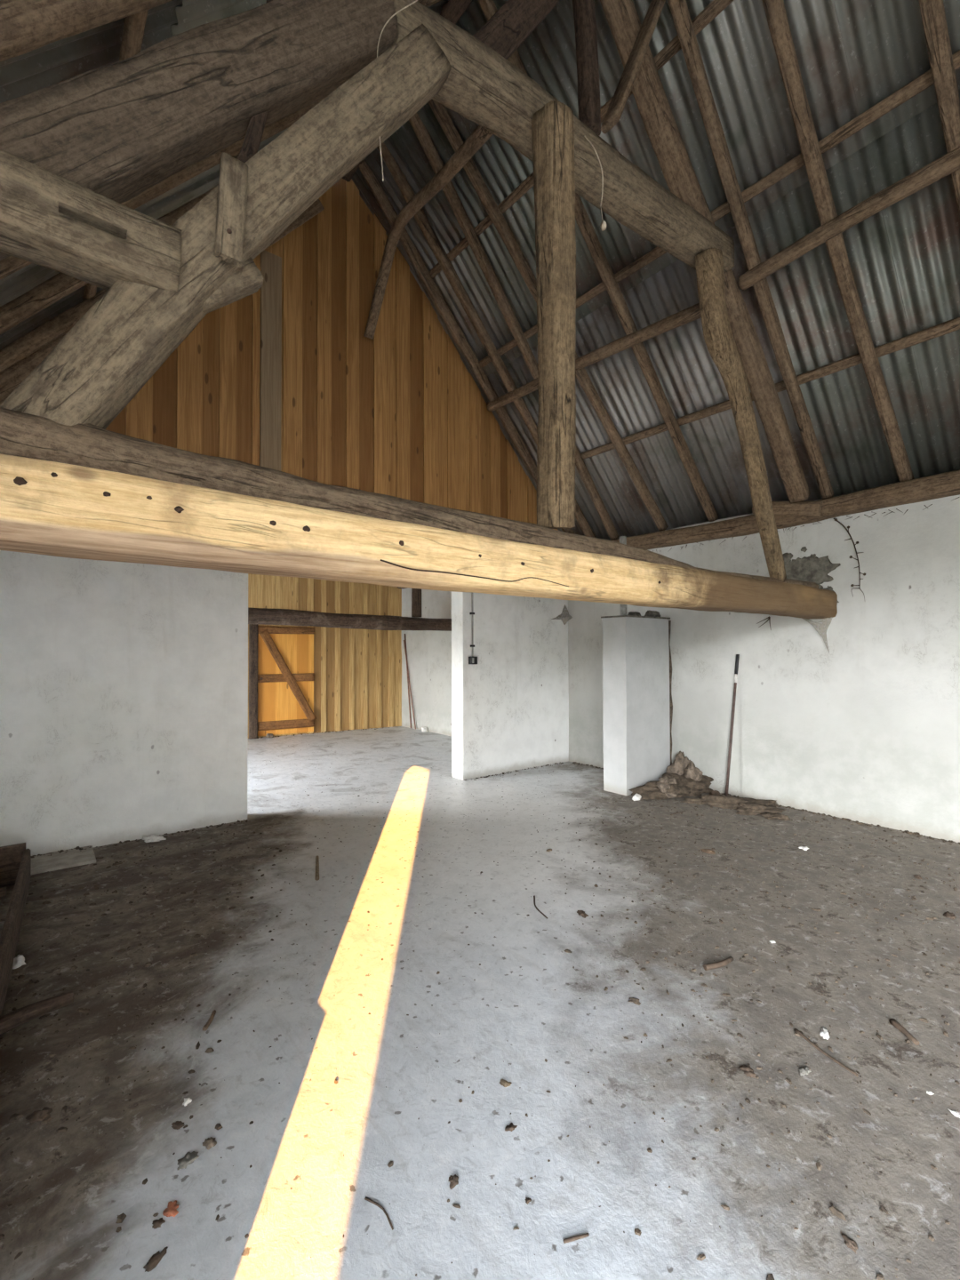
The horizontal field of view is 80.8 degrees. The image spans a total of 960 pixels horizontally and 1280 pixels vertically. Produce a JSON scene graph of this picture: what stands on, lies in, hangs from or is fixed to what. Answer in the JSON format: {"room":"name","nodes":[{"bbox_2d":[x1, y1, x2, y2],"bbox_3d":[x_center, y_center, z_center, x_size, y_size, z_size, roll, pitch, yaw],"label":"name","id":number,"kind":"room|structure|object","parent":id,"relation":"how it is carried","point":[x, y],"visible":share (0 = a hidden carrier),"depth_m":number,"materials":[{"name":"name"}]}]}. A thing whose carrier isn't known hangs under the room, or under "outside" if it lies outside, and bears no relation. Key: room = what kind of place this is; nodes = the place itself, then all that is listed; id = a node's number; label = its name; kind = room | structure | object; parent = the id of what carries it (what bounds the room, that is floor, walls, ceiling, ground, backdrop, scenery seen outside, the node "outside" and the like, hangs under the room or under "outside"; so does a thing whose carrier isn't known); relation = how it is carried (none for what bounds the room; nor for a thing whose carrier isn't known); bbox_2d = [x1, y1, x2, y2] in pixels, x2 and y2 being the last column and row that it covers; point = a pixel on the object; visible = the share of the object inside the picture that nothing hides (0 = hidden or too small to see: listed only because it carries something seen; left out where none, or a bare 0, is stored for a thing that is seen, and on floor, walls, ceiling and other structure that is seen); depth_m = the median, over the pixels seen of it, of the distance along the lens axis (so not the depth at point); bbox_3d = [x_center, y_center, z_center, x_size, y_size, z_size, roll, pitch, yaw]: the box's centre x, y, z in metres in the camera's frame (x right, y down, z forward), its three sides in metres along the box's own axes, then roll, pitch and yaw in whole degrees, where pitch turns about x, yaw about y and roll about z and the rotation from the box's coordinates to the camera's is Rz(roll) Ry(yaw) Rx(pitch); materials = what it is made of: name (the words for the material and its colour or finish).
{"room":"farm building","nodes":[
{"label":"farm building","id":0,"kind":"room"},
{"bbox_2d":[0,550,247,855],"bbox_3d":[-3.162,0.243,4.317,2.600,2.790,0.230,1,-1,-38],"label":"wall","id":1,"kind":"structure","parent":0,"point":[124,686],"depth_m":4.42,"materials":[{"name":"paint"}]},
{"bbox_2d":[0,199,324,404],"bbox_3d":[-2.823,-2.432,4.321,3.398,3.750,0.055,1,-1,-38],"label":"rafter","id":2,"kind":"object","parent":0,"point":[12,377],"visible":0.11,"depth_m":4.00,"materials":[{"name":"brown wood"}]},
{"bbox_2d":[0,0,447,349],"bbox_3d":[-1.792,-2.746,3.019,4.026,4.285,14.470,1,-1,-38],"label":"ceiling","id":3,"kind":"structure","parent":0,"point":[60,60],"depth_m":2.65,"materials":[{"name":"wood"}]},
{"bbox_2d":[248,573,401,738],"bbox_3d":[-4.451,-1.584,9.404,6.896,6.571,0.051,0,-1,-32],"label":"wall","id":4,"kind":"structure","parent":0,"point":[357,683],"depth_m":10.59,"materials":[{"name":"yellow wood"}]},
{"bbox_2d":[248,624,316,739],"bbox_3d":[-3.461,0.688,9.926,1.147,2.000,0.113,0,-1,-34],"label":"door","id":5,"kind":"structure","parent":4,"relation":"in","point":[282,675],"depth_m":9.90,"materials":[{"name":"orange wood"}]},
{"bbox_2d":[105,177,558,530],"bbox_3d":[-1.536,-2.995,5.659,6.762,4.000,0.045,1,-1,-38],"label":"wall","id":6,"kind":"structure","parent":0,"point":[398,412],"depth_m":5.78,"materials":[{"name":"brown wood"}]},
{"bbox_2d":[259,250,281,471],"bbox_3d":[-1.955,-2.387,5.270,0.190,2.473,0.030,1,-1,-38],"label":"plank","id":7,"kind":"object","parent":6,"relation":"attached to","point":[270,382],"visible":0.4,"depth_m":5.26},
{"bbox_2d":[0,726,959,1279],"bbox_3d":[-0.233,1.574,4.119,7.170,0.006,14.000,1,-1,-38],"label":"floor","id":8,"kind":"structure","parent":0,"point":[298,1139],"depth_m":2.19,"materials":[{"name":"concrete"}]},
{"bbox_2d":[0,842,31,1016],"bbox_3d":[-2.236,1.419,2.200,0.743,0.278,3.218,1,-1,-38],"label":"trough","id":9,"kind":"object","parent":8,"relation":"on","point":[15,860],"visible":1,"depth_m":3.03,"materials":[{"name":"brown wood"}]},
{"bbox_2d":[12,954,26,968],"bbox_3d":[-2.219,1.533,2.704,0.074,0.048,0.074,0,-1,15],"label":"lump","id":10,"kind":"object","parent":8,"relation":"on","point":[19,961],"visible":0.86,"depth_m":2.69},
{"bbox_2d":[0,991,73,1035],"bbox_3d":[-1.825,1.509,2.272,0.070,0.066,0.308,-1,-1,36],"label":"plank","id":11,"kind":"object","parent":8,"relation":"on","point":[9,1021],"visible":1,"depth_m":2.27,"materials":[{"name":"brown wood"}]},
{"bbox_2d":[25,1106,52,1124],"bbox_3d":[-1.420,1.526,1.816,0.070,0.025,0.058,1,-1,-38],"label":"clod","id":12,"kind":"object","parent":8,"relation":"on","point":[37,1116],"visible":1,"depth_m":1.81,"materials":[{"name":"brown soil"}]},
{"bbox_2d":[30,845,95,875],"bbox_3d":[-3.424,1.578,3.712,1.460,0.040,0.400,1,-1,-38],"label":"slab","id":13,"kind":"object","parent":8,"relation":"on","point":[73,858],"depth_m":4.00,"materials":[{"name":"concrete"}]},
{"bbox_2d":[142,834,166,842],"bbox_3d":[-2.581,1.567,4.458,0.165,0.043,0.107,0,-1,15],"label":"lump","id":14,"kind":"object","parent":8,"relation":"on","point":[153,837],"visible":1,"depth_m":4.44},
{"bbox_2d":[143,1246,167,1271],"bbox_3d":[-0.800,1.524,1.389,0.033,0.009,0.061,-1,-1,18],"label":"bark piece","id":15,"kind":"object","parent":8,"relation":"on","point":[155,1260],"visible":1,"depth_m":1.38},
{"bbox_2d":[152,1217,165,1228],"bbox_3d":[-0.842,1.524,1.476,0.030,0.012,0.028,1,-1,-38],"label":"clod","id":16,"kind":"object","parent":8,"relation":"on","point":[156,1223],"visible":1,"depth_m":1.47,"materials":[{"name":"brown soil"}]},
{"bbox_2d":[162,1200,179,1216],"bbox_3d":[-0.826,1.522,1.507,0.038,0.018,0.050,1,-1,-38],"label":"crumb","id":17,"kind":"object","parent":8,"relation":"on","point":[171,1210],"visible":1,"depth_m":1.50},
{"bbox_2d":[171,1120,184,1129],"bbox_3d":[-0.953,1.530,1.779,0.036,0.013,0.038,1,-1,-38],"label":"clod","id":18,"kind":"object","parent":8,"relation":"on","point":[178,1124],"visible":1,"depth_m":1.77,"materials":[{"name":"brown soil"}]},
{"bbox_2d":[177,1151,199,1169],"bbox_3d":[-0.860,1.526,1.657,0.060,0.016,0.052,1,-1,-38],"label":"stone","id":19,"kind":"object","parent":8,"relation":"on","point":[189,1157],"visible":1,"depth_m":1.65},
{"bbox_2d":[202,1009,215,1031],"bbox_3d":[-1.092,1.535,2.279,0.022,0.016,0.112,0,-1,-7],"label":"twig","id":20,"kind":"object","parent":8,"relation":"on","point":[207,1024],"visible":1,"depth_m":2.26,"materials":[{"name":"wood"}]},
{"bbox_2d":[202,1136,216,1150],"bbox_3d":[-0.824,1.527,1.717,0.038,0.015,0.051,1,-1,-38],"label":"stone","id":21,"kind":"object","parent":8,"relation":"on","point":[208,1143],"visible":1,"depth_m":1.71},
{"bbox_2d":[315,855,319,880],"bbox_3d":[-1.117,1.557,3.868,0.027,0.027,0.409,0,-1,-16],"label":"peg","id":22,"kind":"object","parent":8,"relation":"on","point":[316,857],"visible":1,"depth_m":3.81,"materials":[{"name":"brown wood"}]},
{"bbox_2d":[364,1196,393,1230],"bbox_3d":[-0.265,1.525,1.505,0.122,0.006,0.020,-1,-1,43],"label":"twig","id":23,"kind":"object","parent":8,"relation":"on","point":[365,1197],"visible":1,"depth_m":1.51,"materials":[{"name":"wood"}]},
{"bbox_2d":[404,633,411,727],"bbox_3d":[-1.400,0.788,10.951,0.024,1.823,0.246,1,-1,-40],"label":"rod","id":24,"kind":"object","parent":8,"relation":"on","point":[404,634],"visible":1,"depth_m":10.93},
{"bbox_2d":[403,640,415,729],"bbox_3d":[-1.356,0.847,10.871,0.022,1.706,0.484,1,-1,-35],"label":"rod","id":25,"kind":"object","parent":8,"relation":"on","point":[404,640],"visible":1,"depth_m":10.84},
{"bbox_2d":[448,1174,458,1189],"bbox_3d":[-0.074,1.523,1.589,0.031,0.013,0.036,0,-1,-22],"label":"clod","id":26,"kind":"object","parent":8,"relation":"on","point":[453,1180],"visible":1,"depth_m":1.58,"materials":[{"name":"brown soil"}]},
{"bbox_2d":[0,734,959,1279],"bbox_3d":[-0.835,1.591,5.229,5.825,0.015,8.705,1,-1,-38],"label":"debris","id":27,"kind":"object","parent":8,"relation":"on","point":[836,1212],"visible":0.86,"depth_m":2.59,"materials":[{"name":"soil"}]},
{"bbox_2d":[31,726,959,857],"bbox_3d":[-1.040,1.591,5.724,6.022,0.034,9.944,1,-1,-38],"label":"dirt","id":28,"kind":"object","parent":8,"relation":"on","point":[776,804],"visible":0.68,"depth_m":4.81,"materials":[{"name":"soil"}]},
{"bbox_2d":[562,1232,589,1243],"bbox_3d":[0.245,1.521,1.434,0.069,0.009,0.010,0,-1,-15],"label":"twig","id":29,"kind":"object","parent":8,"relation":"on","point":[577,1237],"visible":1,"depth_m":1.43,"materials":[{"name":"wood"}]},
{"bbox_2d":[600,615,672,795],"bbox_3d":[1.751,0.676,6.178,0.898,1.853,0.322,1,-1,-38],"label":"pier","id":30,"kind":"object","parent":8,"relation":"on","point":[637,663],"visible":0.92,"depth_m":5.96,"materials":[{"name":"paint"}]},
{"bbox_2d":[619,536,626,615],"bbox_3d":[1.545,-0.685,6.083,0.075,0.867,0.075,1,-1,-38],"label":"pipe","id":31,"kind":"object","parent":30,"relation":"on","point":[622,539],"visible":0.26,"depth_m":6.05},
{"bbox_2d":[644,610,660,616],"bbox_3d":[1.925,-0.290,6.302,0.214,0.082,0.154,1,-1,-38],"label":"lump","id":32,"kind":"object","parent":30,"relation":"on","point":[652,613],"visible":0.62,"depth_m":6.24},
{"bbox_2d":[628,773,714,799],"bbox_3d":[2.049,1.496,5.875,0.952,0.202,0.525,1,-1,-38],"label":"heap","id":33,"kind":"object","parent":8,"relation":"on","point":[685,787],"visible":0.77,"depth_m":5.78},
{"bbox_2d":[656,776,678,798],"bbox_3d":[1.912,1.484,5.740,0.213,0.161,0.429,0,-1,12],"label":"rubble stone","id":34,"kind":"object","parent":33,"relation":"on","point":[664,783],"visible":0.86,"depth_m":5.64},
{"bbox_2d":[666,751,690,775],"bbox_3d":[2.175,1.393,6.156,0.319,0.356,0.263,1,-1,-38],"label":"rubble stone","id":35,"kind":"object","parent":33,"relation":"on","point":[681,762],"visible":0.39,"depth_m":6.09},
{"bbox_2d":[683,760,703,781],"bbox_3d":[2.260,1.427,5.984,0.187,0.280,0.214,0,-1,9],"label":"rubble stone","id":36,"kind":"object","parent":33,"relation":"on","point":[691,772],"visible":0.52,"depth_m":5.93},
{"bbox_2d":[703,956,734,970],"bbox_3d":[1.134,1.531,2.667,0.181,0.026,0.045,0,-1,-25],"label":"bark piece","id":37,"kind":"object","parent":8,"relation":"on","point":[721,964],"visible":1,"depth_m":2.65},
{"bbox_2d":[680,794,776,808],"bbox_3d":[2.411,1.544,5.415,0.936,0.097,0.316,0,-1,16],"label":"soil mound","id":38,"kind":"object","parent":8,"relation":"on","point":[724,802],"visible":0.77,"depth_m":5.37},
{"bbox_2d":[725,654,739,795],"bbox_3d":[2.558,0.868,5.717,0.163,1.450,0.032,0,-1,-1],"label":"handle","id":39,"kind":"object","parent":8,"relation":"on","point":[737,655],"visible":0.94,"depth_m":5.71,"materials":[{"name":"metal"}]},
{"bbox_2d":[738,1064,756,1078],"bbox_3d":[0.948,1.524,1.993,0.044,0.017,0.050,0,-1,-6],"label":"clod","id":40,"kind":"object","parent":8,"relation":"on","point":[748,1071],"visible":1,"depth_m":1.99,"materials":[{"name":"brown soil"}]},
{"bbox_2d":[735,801,786,815],"bbox_3d":[2.562,1.544,5.194,0.464,0.087,0.282,0,-1,7],"label":"soil mound","id":41,"kind":"object","parent":8,"relation":"on","point":[748,808],"visible":0.94,"depth_m":5.12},
{"bbox_2d":[760,812,790,820],"bbox_3d":[2.605,1.558,4.981,0.240,0.051,0.133,0,-1,13],"label":"soil mound","id":42,"kind":"object","parent":8,"relation":"on","point":[769,816],"visible":1,"depth_m":4.95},
{"bbox_2d":[799,1066,811,1075],"bbox_3d":[1.149,1.525,1.998,0.054,0.014,0.034,1,-1,-38],"label":"stone","id":43,"kind":"object","parent":8,"relation":"on","point":[803,1071],"visible":1,"depth_m":1.99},
{"bbox_2d":[819,1026,829,1039],"bbox_3d":[1.344,1.530,2.198,0.032,0.011,0.073,-1,-1,30],"label":"chip","id":44,"kind":"object","parent":8,"relation":"on","point":[823,1033],"visible":1,"depth_m":2.19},
{"bbox_2d":[793,1028,858,1077],"bbox_3d":[1.274,1.526,2.091,0.026,0.013,0.255,0,-1,-19],"label":"twig","id":45,"kind":"object","parent":8,"relation":"on","point":[796,1030],"visible":1,"depth_m":2.07,"materials":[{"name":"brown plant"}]},
{"bbox_2d":[840,1232,857,1253],"bbox_3d":[0.932,1.518,1.421,0.030,0.010,0.040,1,-1,-38],"label":"clod","id":46,"kind":"object","parent":8,"relation":"on","point":[851,1244],"visible":1,"depth_m":1.42,"materials":[{"name":"brown soil"}]},
{"bbox_2d":[889,1018,919,1045],"bbox_3d":[1.649,1.521,2.189,0.026,0.024,0.128,0,-1,-1],"label":"stick","id":47,"kind":"object","parent":8,"relation":"on","point":[892,1021],"visible":1,"depth_m":2.18,"materials":[{"name":"wood"}]},
{"bbox_2d":[451,591,568,780],"bbox_3d":[0.432,0.280,7.159,1.784,2.790,0.227,1,-1,-38],"label":"wall partition","id":48,"kind":"structure","parent":0,"point":[510,708],"depth_m":6.94,"materials":[{"name":"paint"}]},
{"bbox_2d":[468,592,477,663],"bbox_3d":[-0.084,-0.410,6.585,0.090,1.387,0.070,1,-1,-38],"label":"light switch","id":49,"kind":"object","parent":48,"relation":"attached to","point":[472,660],"visible":0.7,"depth_m":6.58,"materials":[{"name":"black plastic"}]},
{"bbox_2d":[552,604,572,624],"bbox_3d":[1.161,-0.338,7.544,0.569,0.279,0.080,1,-1,-38],"label":"cobweb","id":50,"kind":"object","parent":48,"relation":"attached to","point":[565,615],"visible":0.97,"depth_m":7.51},
{"bbox_2d":[352,0,959,540],"bbox_3d":[1.213,-2.972,5.312,3.565,3.770,14.331,1,-1,-38],"label":"corrugated metal roof","id":51,"kind":"structure","parent":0,"point":[904,258],"depth_m":4.36,"materials":[{"name":"metal"}]},
{"bbox_2d":[363,125,492,339],"bbox_3d":[-0.525,-3.522,4.966,0.156,0.976,1.943,1,-1,-42],"label":"crooked timber","id":52,"kind":"object","parent":51,"relation":"hanging from","point":[480,135],"visible":0.93,"depth_m":4.98,"materials":[{"name":"brown wood"}]},
{"bbox_2d":[401,494,959,842],"bbox_3d":[2.480,0.196,6.227,0.372,2.910,13.702,1,-1,-37],"label":"wall","id":53,"kind":"structure","parent":0,"point":[866,730],"depth_m":5.11,"materials":[{"name":"paint"}]},
{"bbox_2d":[248,608,451,631],"bbox_3d":[-2.214,-0.300,8.460,4.422,0.264,0.229,1,-1,-38],"label":"beam","id":54,"kind":"structure","parent":53,"relation":"attached to","point":[264,616],"depth_m":8.47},
{"bbox_2d":[411,588,421,617],"bbox_3d":[-1.057,-0.830,9.410,0.134,0.900,0.155,1,-1,-38],"label":"post","id":55,"kind":"object","parent":54,"relation":"on","point":[416,593],"visible":0.52,"depth_m":9.35,"materials":[{"name":"brown wood"}]},
{"bbox_2d":[0,453,837,619],"bbox_3d":[0.472,-0.358,3.058,6.832,0.309,0.282,1,-1,-38],"label":"tie beam","id":56,"kind":"structure","parent":53,"relation":"attached to","point":[47,508],"depth_m":2.05,"materials":[{"name":"wood"}]},
{"bbox_2d":[0,407,694,567],"bbox_3d":[-0.351,-0.526,2.590,4.742,0.427,0.293,1,-1,-38],"label":"log","id":57,"kind":"object","parent":56,"relation":"on","point":[21,434],"visible":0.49,"depth_m":2.05,"materials":[{"name":"wood"}]},
{"bbox_2d":[0,0,396,260],"bbox_3d":[-1.166,-1.722,1.895,2.085,2.261,0.234,1,-1,-38],"label":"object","id":58,"kind":"structure","parent":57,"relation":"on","point":[116,131],"depth_m":1.92,"materials":[{"name":"brown wood"}]},
{"bbox_2d":[237,112,268,162],"bbox_3d":[-0.848,-1.919,2.115,0.068,0.470,0.211,0,-1,12],"label":"stick","id":59,"kind":"object","parent":58,"relation":"attached to","point":[253,135],"visible":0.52,"depth_m":2.09,"materials":[{"name":"brown wood"}]},
{"bbox_2d":[391,0,735,273],"bbox_3d":[0.697,-2.780,3.364,2.895,0.448,0.212,1,-1,-38],"label":"beam","id":60,"kind":"structure","parent":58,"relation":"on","point":[482,86],"depth_m":3.10,"materials":[{"name":"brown wood"}]},
{"bbox_2d":[473,0,559,59],"bbox_3d":[0.240,-3.580,3.222,1.100,1.545,0.165,1,-1,-38],"label":"rafter","id":61,"kind":"object","parent":60,"relation":"on","point":[515,20],"visible":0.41,"depth_m":3.07,"materials":[{"name":"brown wood"}]},
{"bbox_2d":[572,0,600,135],"bbox_3d":[0.588,-3.947,3.479,0.386,1.524,0.123,1,-1,-39],"label":"post","id":62,"kind":"object","parent":61,"relation":"attached to","point":[584,12],"visible":0.95,"depth_m":3.50,"materials":[{"name":"brown wood"}]},
{"bbox_2d":[584,135,607,230],"bbox_3d":[0.660,-2.567,3.158,0.162,0.470,0.066,1,-1,-38],"label":"twine","id":63,"kind":"object","parent":60,"relation":"hanging from","point":[604,225],"visible":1,"depth_m":3.19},
{"bbox_2d":[0,24,451,429],"bbox_3d":[-0.819,-1.529,2.054,1.550,2.042,0.261,0,-1,-27],"label":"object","id":64,"kind":"structure","parent":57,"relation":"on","point":[107,357],"depth_m":1.92,"materials":[{"name":"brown wood"}]},
{"bbox_2d":[0,148,181,291],"bbox_3d":[-1.243,-1.243,1.718,0.565,0.232,0.200,1,-1,-38],"label":"beam","id":65,"kind":"structure","parent":64,"relation":"attached to","point":[49,220],"depth_m":1.68,"materials":[{"name":"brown wood"}]},
{"bbox_2d":[214,152,247,267],"bbox_3d":[-0.815,-1.414,1.851,0.102,0.340,0.045,1,-1,-38],"label":"cleat","id":66,"kind":"object","parent":64,"relation":"attached to","point":[232,194],"visible":1,"depth_m":1.84,"materials":[{"name":"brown wood"}]},
{"bbox_2d":[202,256,263,313],"bbox_3d":[-0.918,-1.263,2.002,0.269,0.252,0.124,1,-1,-37],"label":"tenon end","id":67,"kind":"object","parent":64,"relation":"attached to","point":[247,279],"visible":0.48,"depth_m":1.99,"materials":[{"name":"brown wood"}]},
{"bbox_2d":[376,0,417,180],"bbox_3d":[-0.334,-2.281,2.316,0.207,0.886,0.010,1,-1,-44],"label":"wire","id":68,"kind":"object","parent":64,"relation":"hanging from","point":[392,16],"visible":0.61,"depth_m":2.26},
{"bbox_2d":[532,100,575,528],"bbox_3d":[0.400,-1.631,2.994,0.221,2.042,0.554,0,-1,8],"label":"post","id":69,"kind":"object","parent":57,"relation":"on","point":[553,133],"visible":1,"depth_m":2.92,"materials":[{"name":"brown wood"}]},
{"bbox_2d":[668,563,818,588],"bbox_3d":[2.120,-0.463,4.515,2.401,0.127,0.234,0,-1,-38],"label":"plate","id":70,"kind":"object","parent":56,"relation":"on","point":[770,579],"visible":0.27,"depth_m":4.52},
{"bbox_2d":[694,248,786,582],"bbox_3d":[2.067,-1.613,4.358,1.333,2.277,0.175,1,-1,-40],"label":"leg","id":71,"kind":"object","parent":70,"relation":"on","point":[719,340],"visible":1,"depth_m":4.20,"materials":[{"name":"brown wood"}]},
{"bbox_2d":[803,616,832,653],"bbox_3d":[3.055,-0.050,5.134,0.016,0.362,0.311,1,-1,-36],"label":"cobweb","id":72,"kind":"object","parent":56,"relation":"hanging from","point":[826,622],"visible":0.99,"depth_m":5.08},
{"bbox_2d":[626,514,759,549],"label":"wall plate","id":73,"kind":"object","parent":53,"relation":"on","point":[748,524],"depth_m":5.98,"materials":[{"name":"brown wood"}]},
{"bbox_2d":[358,160,574,533],"bbox_3d":[0.029,-3.037,6.538,3.266,3.638,0.064,1,-1,-38],"label":"rafter","id":74,"kind":"object","parent":73,"relation":"on","point":[382,199],"visible":0.66,"depth_m":6.22,"materials":[{"name":"brown wood"}]},
{"bbox_2d":[376,141,596,537],"bbox_3d":[0.230,-3.044,6.288,3.243,3.619,0.092,1,-1,-39],"label":"rafter","id":75,"kind":"object","parent":73,"relation":"on","point":[402,182],"visible":0.74,"depth_m":5.96,"materials":[{"name":"brown wood"}]},
{"bbox_2d":[408,112,618,540],"bbox_3d":[0.489,-3.051,5.959,3.252,3.616,0.091,1,-1,-42],"label":"rafter","id":76,"kind":"object","parent":73,"relation":"on","point":[425,140],"visible":0.77,"depth_m":5.62,"materials":[{"name":"brown wood"}]},
{"bbox_2d":[428,98,668,531],"bbox_3d":[0.777,-3.056,5.594,3.255,3.616,0.091,0,-1,-34],"label":"rafter","id":77,"kind":"object","parent":73,"relation":"on","point":[439,110],"visible":0.71,"depth_m":5.35,"materials":[{"name":"brown wood"}]},
{"bbox_2d":[486,303,700,411],"bbox_3d":[1.012,-2.743,5.613,0.105,0.189,2.825,1,-1,-40],"label":"purlin","id":78,"kind":"object","parent":77,"relation":"attached to","point":[692,313],"visible":0.8,"depth_m":5.22,"materials":[{"name":"brown wood"}]},
{"bbox_2d":[478,0,718,521],"bbox_3d":[1.217,-3.069,5.038,3.245,3.617,0.091,1,-1,-38],"label":"rafter","id":79,"kind":"object","parent":73,"relation":"on","point":[489,8],"visible":0.7,"depth_m":5.15,"materials":[{"name":"brown wood"}]},
{"bbox_2d":[667,0,833,498],"bbox_3d":[1.931,-3.089,4.136,3.245,3.619,0.118,1,-1,-40],"label":"rafter","id":80,"kind":"object","parent":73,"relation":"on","point":[679,10],"visible":0.95,"depth_m":4.13,"materials":[{"name":"brown wood"}]},
{"bbox_2d":[600,0,665,133],"bbox_3d":[0.968,-3.586,3.415,0.623,1.299,0.122,1,-1,-39],"label":"strut","id":81,"kind":"object","parent":80,"relation":"attached to","point":[626,83],"visible":1,"depth_m":3.32,"materials":[{"name":"brown wood"}]},
{"bbox_2d":[738,146,959,290],"bbox_3d":[3.710,-2.826,2.179,0.123,0.149,5.523,1,-1,-38],"label":"purlin","id":82,"kind":"object","parent":80,"relation":"attached to","point":[949,163],"visible":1,"depth_m":3.69,"materials":[{"name":"brown wood"}]},
{"bbox_2d":[782,546,807,561],"bbox_3d":[2.967,-0.802,5.332,0.053,0.133,0.257,1,-1,-38],"label":"stone wall","id":83,"kind":"structure","parent":53,"relation":"attached to","point":[787,556],"depth_m":5.35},
{"bbox_2d":[784,555,840,583],"bbox_3d":[3.033,-0.628,5.238,0.042,0.312,0.598,1,-1,-38],"label":"masonry","id":84,"kind":"object","parent":53,"relation":"attached to","point":[816,570],"visible":0.57,"depth_m":5.19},
{"bbox_2d":[774,469,959,528],"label":"wall plate","id":85,"kind":"object","parent":53,"relation":"on","point":[930,487],"depth_m":4.64,"materials":[{"name":"brown wood"}]},
{"bbox_2d":[752,500,822,516],"bbox_3d":[2.869,-1.225,5.260,0.148,0.252,0.616,1,-1,-38],"label":"wedge","id":86,"kind":"object","parent":85,"relation":"on","point":[806,508],"visible":0.72,"depth_m":5.13,"materials":[{"name":"brown wood"}]},
{"bbox_2d":[600,0,810,503],"bbox_3d":[1.778,-2.931,4.319,2.998,3.329,0.198,1,-1,-37],"label":"rafter","id":87,"kind":"object","parent":86,"relation":"on","point":[623,20],"visible":0.83,"depth_m":4.10,"materials":[{"name":"brown wood"}]},
{"bbox_2d":[761,0,914,481],"bbox_3d":[2.257,-3.096,3.723,3.245,3.620,0.150,1,-1,-38],"label":"rafter","id":88,"kind":"object","parent":85,"relation":"on","point":[775,10],"visible":0.96,"depth_m":3.82,"materials":[{"name":"brown wood"}]},
{"bbox_2d":[832,517,865,598],"bbox_3d":[3.227,-0.710,4.926,0.047,0.770,0.254,1,-1,-38],"label":"shoot","id":89,"kind":"object","parent":85,"relation":"hanging from","point":[836,519],"visible":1,"depth_m":4.90,"materials":[{"name":"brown plant"}]},
{"bbox_2d":[918,0,959,219],"bbox_3d":[2.663,-3.106,3.210,3.246,3.617,0.093,1,-1,-38],"label":"rafter","id":90,"kind":"object","parent":85,"relation":"on","point":[932,12],"visible":0.92,"depth_m":3.15,"materials":[{"name":"brown wood"}]},
{"bbox_2d":[428,0,733,278],"bbox_3d":[2.058,-4.005,2.827,0.085,0.082,8.550,1,-1,-38],"label":"batten","id":91,"kind":"object","parent":90,"relation":"attached to","point":[715,7],"visible":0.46,"depth_m":4.20,"materials":[{"name":"brown wood"}]},
{"bbox_2d":[478,49,959,367],"bbox_3d":[2.595,-3.239,3.235,0.085,0.082,8.550,1,-1,-38],"label":"batten","id":92,"kind":"object","parent":90,"relation":"attached to","point":[924,81],"visible":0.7,"depth_m":3.83,"materials":[{"name":"brown wood"}]},
{"bbox_2d":[580,316,959,459],"bbox_3d":[3.337,-2.177,3.800,0.085,0.082,8.550,1,-1,-38],"label":"batten","id":93,"kind":"object","parent":90,"relation":"attached to","point":[947,327],"visible":0.67,"depth_m":4.53,"materials":[{"name":"brown wood"}]},
{"bbox_3d":[-3.080,0.097,2.024,0.125,3.000,14.000,1,-1,-38],"label":"wall","id":94,"kind":"structure","parent":0,"visible":0},
{"bbox_2d":[0,288,106,372],"bbox_3d":[-2.623,-2.837,4.385,3.657,4.078,0.098,1,-1,-38],"label":"rafter","id":95,"kind":"object","parent":94,"relation":"on","point":[48,332],"visible":0.2,"depth_m":3.97,"materials":[{"name":"brown wood"}]},
{"bbox_2d":[0,186,215,335],"bbox_3d":[-2.270,-2.846,3.937,3.655,4.077,0.099,1,-1,-38],"label":"rafter","id":96,"kind":"object","parent":94,"relation":"on","point":[60,285],"visible":0.2,"depth_m":3.52,"materials":[{"name":"brown wood"}]},
{"bbox_2d":[0,96,326,279],"bbox_3d":[-1.896,-2.857,3.468,3.655,4.076,0.096,1,-1,-38],"label":"rafter","id":97,"kind":"object","parent":94,"relation":"on","point":[11,264],"visible":0.2,"depth_m":3.49,"materials":[{"name":"brown wood"}]},
{"bbox_2d":[417,0,441,7],"bbox_3d":[-1.524,-2.866,2.996,3.652,4.078,0.096,1,-1,-38],"label":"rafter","id":98,"kind":"object","parent":94,"relation":"on","point":[427,3],"visible":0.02,"depth_m":3.93,"materials":[{"name":"brown wood"}]},
{"bbox_2d":[342,0,472,181],"bbox_3d":[1.354,-4.860,2.319,0.149,0.179,8.801,1,-1,-38],"label":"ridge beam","id":99,"kind":"structure","parent":98,"relation":"attached to","point":[452,11],"depth_m":4.27,"materials":[{"name":"brown wood"}]},
{"bbox_3d":[-2.435,-0.926,1.217,0.193,0.168,5.500,1,-1,-38],"label":"wall plate","id":100,"kind":"object","parent":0,"visible":0},
{"bbox_2d":[0,0,173,62],"bbox_3d":[-1.010,-2.878,2.348,3.683,4.103,0.131,1,-1,-38],"label":"rafter","id":101,"kind":"object","parent":100,"relation":"on","point":[26,26],"visible":1,"depth_m":1.93,"materials":[{"name":"brown wood"}]},
{"bbox_2d":[82,9,148,301],"bbox_3d":[-1.290,-2.583,2.157,0.083,0.082,5.400,1,-1,-38],"label":"batten","id":102,"kind":"object","parent":101,"relation":"attached to","point":[134,25],"visible":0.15,"depth_m":2.39,"materials":[{"name":"brown wood"}]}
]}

